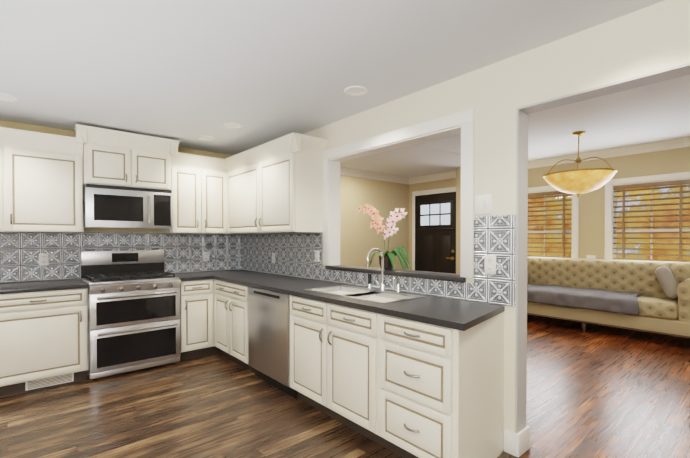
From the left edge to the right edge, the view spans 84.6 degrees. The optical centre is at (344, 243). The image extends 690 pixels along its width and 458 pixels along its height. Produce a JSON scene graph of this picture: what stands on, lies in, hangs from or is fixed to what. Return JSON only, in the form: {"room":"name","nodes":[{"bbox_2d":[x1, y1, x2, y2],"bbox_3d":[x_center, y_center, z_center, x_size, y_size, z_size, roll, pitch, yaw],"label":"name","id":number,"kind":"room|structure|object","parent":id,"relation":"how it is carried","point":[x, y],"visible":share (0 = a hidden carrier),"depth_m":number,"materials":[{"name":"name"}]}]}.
{"room":"kitchen","nodes":[
{"label":"kitchen","id":0,"kind":"room"},
{"bbox_2d":[0,120,239,282],"bbox_3d":[-3.569,0.064,3.384,5.840,2.440,0.150,-1,1,-41],"label":"wall","id":1,"kind":"structure","parent":0,"point":[27,127],"depth_m":4.00,"materials":[{"name":"beige paint"}]},
{"bbox_2d":[0,128,15,231],"bbox_3d":[-3.298,-0.539,3.267,0.648,0.870,0.353,-1,1,-41],"label":"upper cabinet","id":2,"kind":"object","parent":1,"relation":"attached to","point":[7,139],"depth_m":3.33,"materials":[{"name":"white wood"}]},
{"bbox_2d":[16,132,83,232],"bbox_3d":[-2.900,-0.543,3.610,0.638,0.870,0.353,-1,1,-41],"label":"upper cabinet","id":3,"kind":"object","parent":1,"relation":"attached to","point":[49,169],"depth_m":3.51,"materials":[{"name":"white wood"}]},
{"bbox_2d":[76,128,139,187],"bbox_3d":[-2.467,-0.842,3.944,0.451,0.513,0.408,-1,1,-41],"label":"upper cabinet","id":4,"kind":"object","parent":1,"relation":"attached to","point":[110,158],"depth_m":3.78,"materials":[{"name":"white wood"}]},
{"bbox_2d":[83,184,171,228],"bbox_3d":[-2.318,-0.372,4.041,0.788,0.421,0.465,-1,1,-41],"label":"microwave","id":5,"kind":"object","parent":4,"relation":"attached to","point":[111,207],"visible":0.98,"depth_m":3.87,"materials":[{"name":"silver metal"}]},
{"bbox_2d":[0,232,239,282],"bbox_3d":[-2.647,0.119,4.077,3.240,0.488,0.005,-1,1,-41],"label":"backsplash","id":6,"kind":"structure","parent":1,"relation":"attached to","point":[19,251],"depth_m":4.05,"materials":[{"name":"tile"}]},
{"bbox_2d":[39,253,48,265],"bbox_3d":[-2.996,0.159,3.768,0.075,0.120,0.008,-1,1,-41],"label":"electrical outlet","id":7,"kind":"object","parent":6,"relation":"attached to","point":[43,259],"visible":1,"depth_m":3.77,"materials":[{"name":"white plastic"}]},
{"bbox_2d":[203,252,208,260],"bbox_3d":[-1.767,0.166,4.827,0.075,0.120,0.008,-1,1,-41],"label":"electrical outlet","id":8,"kind":"object","parent":6,"relation":"attached to","point":[205,256],"visible":1,"depth_m":4.82,"materials":[{"name":"white plastic"}]},
{"bbox_2d":[140,136,171,189],"bbox_3d":[-2.206,-0.845,4.169,0.451,0.513,0.408,-1,1,-41],"label":"upper cabinet","id":9,"kind":"object","parent":1,"relation":"attached to","point":[155,155],"depth_m":4.05,"materials":[{"name":"white wood"}]},
{"bbox_2d":[162,152,195,233],"bbox_3d":[-1.901,-0.554,4.472,0.393,0.870,0.353,-1,1,-41],"label":"upper cabinet","id":10,"kind":"object","parent":1,"relation":"attached to","point":[183,167],"depth_m":4.30,"materials":[{"name":"white wood"}]},
{"bbox_2d":[196,156,223,233],"bbox_3d":[-1.682,-0.556,4.632,0.380,0.870,0.396,-1,1,-41],"label":"upper cabinet","id":11,"kind":"object","parent":1,"relation":"attached to","point":[209,172],"depth_m":4.49,"materials":[{"name":"white wood"}]},
{"bbox_2d":[0,0,664,154],"bbox_3d":[-1.042,-1.317,0.337,5.710,0.400,8.100,-1,1,-41],"label":"ceiling","id":12,"kind":"structure","parent":0,"point":[185,73],"depth_m":2.30,"materials":[{"name":"white paint"}]},
{"bbox_2d":[0,93,16,101],"bbox_3d":[-2.674,-1.145,2.959,0.176,0.012,0.176,-1,1,-41],"label":"recessed light","id":13,"kind":"object","parent":12,"relation":"in","point":[6,97],"visible":0.98,"depth_m":2.97,"materials":[{"name":"white plastic"}]},
{"bbox_2d":[197,136,213,140],"bbox_3d":[-1.535,-1.160,4.179,0.176,0.012,0.176,-1,1,-41],"label":"recessed light","id":14,"kind":"object","parent":12,"relation":"in","point":[206,138],"visible":1,"depth_m":4.18,"materials":[{"name":"white plastic"}]},
{"bbox_2d":[224,122,241,127],"bbox_3d":[-1.095,-1.154,3.700,0.176,0.012,0.176,-1,1,-41],"label":"recessed light","id":15,"kind":"object","parent":12,"relation":"in","point":[232,125],"visible":1,"depth_m":3.69,"materials":[{"name":"white plastic"}]},
{"bbox_2d":[344,86,367,95],"bbox_3d":[0.082,-1.143,2.840,0.176,0.012,0.176,-1,1,-41],"label":"recessed light","id":16,"kind":"object","parent":12,"relation":"in","point":[356,90],"visible":1,"depth_m":2.83,"materials":[{"name":"white plastic"}]},
{"bbox_2d":[0,314,689,457],"bbox_3d":[0.796,1.341,2.021,10.750,0.080,8.300,-1,1,-41],"label":"floor","id":17,"kind":"structure","parent":0,"point":[596,391],"depth_m":2.91,"materials":[{"name":"brown wood"}]},
{"bbox_2d":[0,279,88,396],"bbox_3d":[-2.829,0.828,3.483,0.718,0.910,0.666,-1,1,-41],"label":"base cabinet","id":18,"kind":"object","parent":17,"relation":"on","point":[44,343],"visible":1,"depth_m":3.29,"materials":[{"name":"white wood"}]},
{"bbox_2d":[80,250,180,379],"bbox_3d":[-2.223,0.679,3.944,0.796,1.195,0.712,-1,1,-41],"label":"range","id":19,"kind":"object","parent":17,"relation":"on","point":[133,310],"visible":1,"depth_m":3.75,"materials":[{"name":"silver metal"}]},
{"bbox_2d":[180,280,206,360],"bbox_3d":[-1.823,0.834,4.371,0.357,0.875,0.635,-1,1,-41],"label":"base cabinet","id":20,"kind":"object","parent":17,"relation":"on","point":[193,293],"depth_m":4.12,"materials":[{"name":"white wood"}]},
{"bbox_2d":[207,276,246,368],"bbox_3d":[-0.994,0.837,4.135,0.697,0.875,0.852,-1,1,-41],"label":"base cabinet","id":21,"kind":"object","parent":17,"relation":"on","point":[226,300],"depth_m":3.98,"materials":[{"name":"white wood"}]},
{"bbox_2d":[171,269,246,279],"bbox_3d":[-1.577,0.377,4.573,1.000,0.035,0.642,-1,1,-41],"label":"countertop","id":22,"kind":"structure","parent":21,"relation":"on","point":[189,275],"depth_m":4.41,"materials":[{"name":"grey stone"}]},
{"bbox_2d":[247,284,286,392],"bbox_3d":[-0.454,0.845,3.555,0.636,0.875,0.865,-1,1,-41],"label":"dishwasher","id":23,"kind":"object","parent":17,"relation":"on","point":[266,308],"depth_m":3.34,"materials":[{"name":"silver metal"}]},
{"bbox_2d":[287,292,366,436],"bbox_3d":[0.110,0.853,2.901,0.636,0.875,1.001,-1,1,-41],"label":"base cabinet","id":24,"kind":"object","parent":17,"relation":"on","point":[327,340],"depth_m":2.68,"materials":[{"name":"white wood"}]},
{"bbox_2d":[367,308,503,457],"bbox_3d":[0.593,0.860,2.341,0.636,0.875,0.622,-1,1,-41],"label":"base cabinet","id":25,"kind":"object","parent":17,"relation":"on","point":[405,374],"depth_m":2.11,"materials":[{"name":"white wood"}]},
{"bbox_2d":[215,272,504,331],"bbox_3d":[-0.203,0.394,3.254,0.642,0.035,3.150,-1,1,-41],"label":"countertop","id":26,"kind":"structure","parent":25,"relation":"on","point":[464,315],"depth_m":2.40,"materials":[{"name":"grey stone"}]},
{"bbox_2d":[307,284,418,303],"bbox_3d":[0.121,0.473,2.908,0.438,0.194,0.888,-1,1,-41],"label":"sink","id":27,"kind":"object","parent":26,"relation":"in","point":[380,295],"depth_m":2.94,"materials":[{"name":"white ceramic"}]},
{"bbox_2d":[367,248,384,287],"bbox_3d":[0.196,0.203,3.070,0.205,0.342,0.201,-1,1,-41],"label":"faucet","id":28,"kind":"object","parent":26,"relation":"on","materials":[{"name":"silver metal"}]},
{"bbox_2d":[393,277,401,291],"bbox_3d":[0.398,0.318,2.933,0.077,0.116,0.032,-1,1,-41],"label":"soap dispenser","id":29,"kind":"object","parent":26,"relation":"on","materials":[{"name":"silver metal"}]},
{"bbox_2d":[527,257,689,341],"bbox_3d":[3.674,0.748,5.618,1.004,1.015,2.580,-1,1,-41],"label":"sofa","id":30,"kind":"object","parent":17,"relation":"on","point":[647,296],"visible":0.92,"depth_m":5.32,"materials":[{"name":"beige fabric"}]},
{"bbox_2d":[527,283,644,315],"bbox_3d":[3.458,0.790,5.664,0.735,0.236,1.650,-1,1,-41],"label":"blanket","id":31,"kind":"object","parent":30,"relation":"on","point":[593,298],"depth_m":5.39,"materials":[{"name":"grey fabric"}]},
{"bbox_2d":[655,266,677,298],"bbox_3d":[4.229,0.504,4.959,0.477,0.421,0.297,-1,1,-41],"label":"pillow","id":32,"kind":"object","parent":30,"relation":"on","point":[666,277],"depth_m":4.84,"materials":[{"name":"beige fabric"}]},
{"bbox_2d":[340,175,408,269],"bbox_3d":[0.019,-0.101,6.173,3.240,2.700,0.130,-1,1,-41],"label":"wall","id":33,"kind":"structure","parent":0,"point":[360,238],"depth_m":6.40,"materials":[{"name":"beige paint"}]},
{"bbox_2d":[340,167,408,184],"bbox_3d":[0.045,-1.139,6.031,3.110,0.100,0.100,-1,1,-41],"label":"crown molding","id":34,"kind":"structure","parent":33,"relation":"attached to","point":[343,171],"depth_m":6.40,"materials":[{"name":"white"}]},
{"bbox_2d":[340,134,460,177],"bbox_3d":[0.600,-1.312,5.385,3.110,0.260,1.800,-1,1,-41],"label":"ceiling","id":35,"kind":"structure","parent":0,"point":[439,155],"depth_m":5.39,"materials":[{"name":"white paint"}]},
{"bbox_2d":[408,178,455,269],"bbox_3d":[1.592,-0.108,6.731,0.130,2.700,1.340,-1,1,-41],"label":"wall","id":36,"kind":"structure","parent":0,"point":[445,183],"depth_m":6.91,"materials":[{"name":"beige paint"}]},
{"bbox_2d":[409,171,455,183],"bbox_3d":[1.583,-1.145,6.551,0.100,0.100,1.100,-1,1,-41],"label":"crown molding","id":37,"kind":"structure","parent":36,"relation":"attached to","point":[447,175],"depth_m":6.60,"materials":[{"name":"white wood"}]},
{"bbox_2d":[412,187,455,273],"bbox_3d":[1.560,0.146,6.590,0.098,2.195,1.051,-1,1,-41],"label":"front door","id":38,"kind":"structure","parent":36,"relation":"in","point":[433,230],"depth_m":6.59,"materials":[{"name":"black wood"}]},
{"bbox_2d":[456,167,460,273],"bbox_3d":[2.455,-0.106,6.511,1.750,2.700,0.120,-1,1,-41],"label":"wall","id":39,"kind":"structure","parent":0,"point":[458,201],"depth_m":5.95,"materials":[{"name":"beige paint"}]},
{"bbox_2d":[242,0,689,449],"bbox_3d":[1.179,-0.052,2.248,0.130,2.700,7.770,-1,1,-41],"label":"wall","id":40,"kind":"structure","parent":0,"point":[643,41],"depth_m":2.32,"materials":[{"name":"beige paint"}]},
{"bbox_2d":[224,148,259,233],"bbox_3d":[-1.049,-0.554,4.411,0.397,0.870,0.900,-1,1,-41],"label":"upper cabinet","id":41,"kind":"object","parent":40,"relation":"attached to","point":[242,172],"depth_m":4.31,"materials":[{"name":"white wood"}]},
{"bbox_2d":[260,136,323,233],"bbox_3d":[-0.581,-0.547,3.900,0.354,0.870,0.718,-1,1,-41],"label":"upper cabinet","id":42,"kind":"object","parent":40,"relation":"attached to","point":[274,186],"depth_m":3.66,"materials":[{"name":"white wood"}]},
{"bbox_2d":[240,214,515,306],"bbox_3d":[-0.186,0.086,3.728,0.005,0.563,3.747,-1,1,-41],"label":"backsplash","id":43,"kind":"structure","parent":40,"relation":"attached to","point":[494,235],"depth_m":2.90,"materials":[{"name":"tile"}]},
{"bbox_2d":[272,253,274,262],"bbox_3d":[-0.847,0.170,4.486,0.008,0.120,0.075,-1,1,-41],"label":"electrical outlet","id":44,"kind":"object","parent":43,"relation":"attached to","point":[273,257],"visible":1,"depth_m":4.48,"materials":[{"name":"white plastic"}]},
{"bbox_2d":[315,250,318,261],"bbox_3d":[-0.285,0.128,3.834,0.008,0.120,0.075,-1,1,-41],"label":"electrical outlet","id":45,"kind":"object","parent":43,"relation":"attached to","point":[316,255],"visible":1,"depth_m":3.83,"materials":[{"name":"white plastic"}]},
{"bbox_2d":[485,255,495,274],"bbox_3d":[0.930,0.136,2.425,0.008,0.120,0.075,-1,1,-41],"label":"electrical outlet","id":46,"kind":"object","parent":43,"relation":"attached to","point":[490,264],"visible":1,"depth_m":2.42,"materials":[{"name":"white plastic"}]},
{"bbox_2d":[325,265,465,282],"bbox_3d":[0.384,0.239,3.197,0.220,0.035,1.520,-1,1,-41],"label":"sill","id":47,"kind":"structure","parent":40,"relation":"attached to","point":[452,277],"depth_m":2.99,"materials":[{"name":"grey stone"}]},
{"bbox_2d":[358,204,410,270],"bbox_3d":[0.330,-0.056,3.269,0.318,0.602,0.591,-1,1,-41],"label":"orchid","id":48,"kind":"object","parent":47,"relation":"on","point":[389,257],"visible":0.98,"depth_m":3.17,"materials":[{"name":"pink plant"}]},
{"bbox_2d":[322,108,473,277],"bbox_3d":[0.366,-0.341,3.175,0.149,1.125,1.640,-1,1,-41],"label":"frame","id":49,"kind":"structure","parent":40,"relation":"attached to","point":[435,128],"depth_m":2.93,"materials":[{"name":"white paint"}]},
{"bbox_2d":[475,194,491,213],"bbox_3d":[0.897,-0.254,2.465,0.009,0.120,0.115,-1,1,-41],"label":"switch plate","id":50,"kind":"object","parent":40,"relation":"attached to","point":[482,204],"visible":1,"depth_m":2.46,"materials":[{"name":"white plastic"}]},
{"bbox_2d":[504,425,529,451],"bbox_3d":[-0.078,1.209,3.815,0.042,0.140,3.780,-1,1,-41],"label":"baseboard","id":51,"kind":"structure","parent":40,"relation":"attached to","point":[517,444],"depth_m":2.33,"materials":[{"name":"white wood"}]},
{"bbox_2d":[515,63,689,432],"bbox_3d":[1.947,0.180,1.361,0.132,1.980,2.620,-1,1,-41],"label":"trim","id":52,"kind":"structure","parent":40,"relation":"attached to","point":[523,112],"depth_m":2.31,"materials":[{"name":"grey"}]},
{"bbox_2d":[460,75,689,160],"bbox_3d":[2.972,-1.491,3.796,4.890,0.140,8.100,-1,1,-41],"label":"ceiling","id":53,"kind":"structure","parent":0,"point":[654,112],"depth_m":4.44,"materials":[{"name":"white paint"}]},
{"bbox_2d":[543,131,616,197],"bbox_3d":[3.022,-1.015,4.900,0.820,0.840,0.822,-1,1,-41],"label":"pendant light","id":54,"kind":"object","parent":53,"relation":"hanging from","point":[577,182],"visible":1,"depth_m":4.69,"materials":[{"name":"gold metal"}]},
{"bbox_2d":[528,147,689,258],"bbox_3d":[5.202,-0.084,4.773,0.140,2.700,6.340,-1,1,-41],"label":"wall","id":55,"kind":"structure","parent":0,"point":[591,237],"depth_m":5.99,"materials":[{"name":"beige paint"}]},
{"bbox_2d":[527,186,578,257],"bbox_3d":[3.513,-0.181,6.696,0.185,1.645,1.170,-1,1,-41],"label":"window","id":56,"kind":"structure","parent":55,"relation":"in","point":[574,230],"depth_m":6.37,"materials":[{"name":"white wood"}]},
{"bbox_2d":[527,191,571,257],"bbox_3d":[3.499,-0.197,6.684,0.056,1.409,0.926,-1,1,-41],"label":"window blinds","id":57,"kind":"object","parent":56,"relation":"attached to","point":[544,195],"visible":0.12,"depth_m":6.56,"materials":[{"name":"brown wood"}]},
{"bbox_2d":[586,255,594,258],"bbox_3d":[3.954,0.230,6.092,0.028,0.080,0.120,-1,1,-41],"label":"thermostat","id":58,"kind":"object","parent":55,"relation":"attached to","point":[590,257],"visible":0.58,"depth_m":6.08,"materials":[{"name":"white plastic"}]},
{"bbox_2d":[528,137,689,168],"bbox_3d":[5.146,-1.376,4.630,0.110,0.110,6.220,-1,1,-41],"label":"crown molding","id":59,"kind":"structure","parent":55,"relation":"attached to","point":[652,147],"depth_m":5.76,"materials":[{"name":"white paint"}]},
{"bbox_2d":[604,172,689,259],"bbox_3d":[4.492,-0.166,5.560,0.185,1.645,1.170,-1,1,-41],"label":"window","id":60,"kind":"structure","parent":55,"relation":"in","point":[609,250],"depth_m":5.75,"materials":[{"name":"white wood"}]},
{"bbox_2d":[613,179,689,261],"bbox_3d":[4.479,-0.183,5.548,0.056,1.409,0.926,-1,1,-41],"label":"window blinds","id":61,"kind":"object","parent":60,"relation":"attached to","point":[655,185],"visible":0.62,"depth_m":5.52,"materials":[{"name":"brown wood"}]},
{"label":"outside","id":62,"kind":"structure","parent":0,"visible":0},
{"bbox_2d":[527,184,689,260],"bbox_3d":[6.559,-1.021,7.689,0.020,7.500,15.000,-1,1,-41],"label":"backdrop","id":63,"kind":"structure","parent":62,"point":[684,258],"depth_m":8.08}
]}

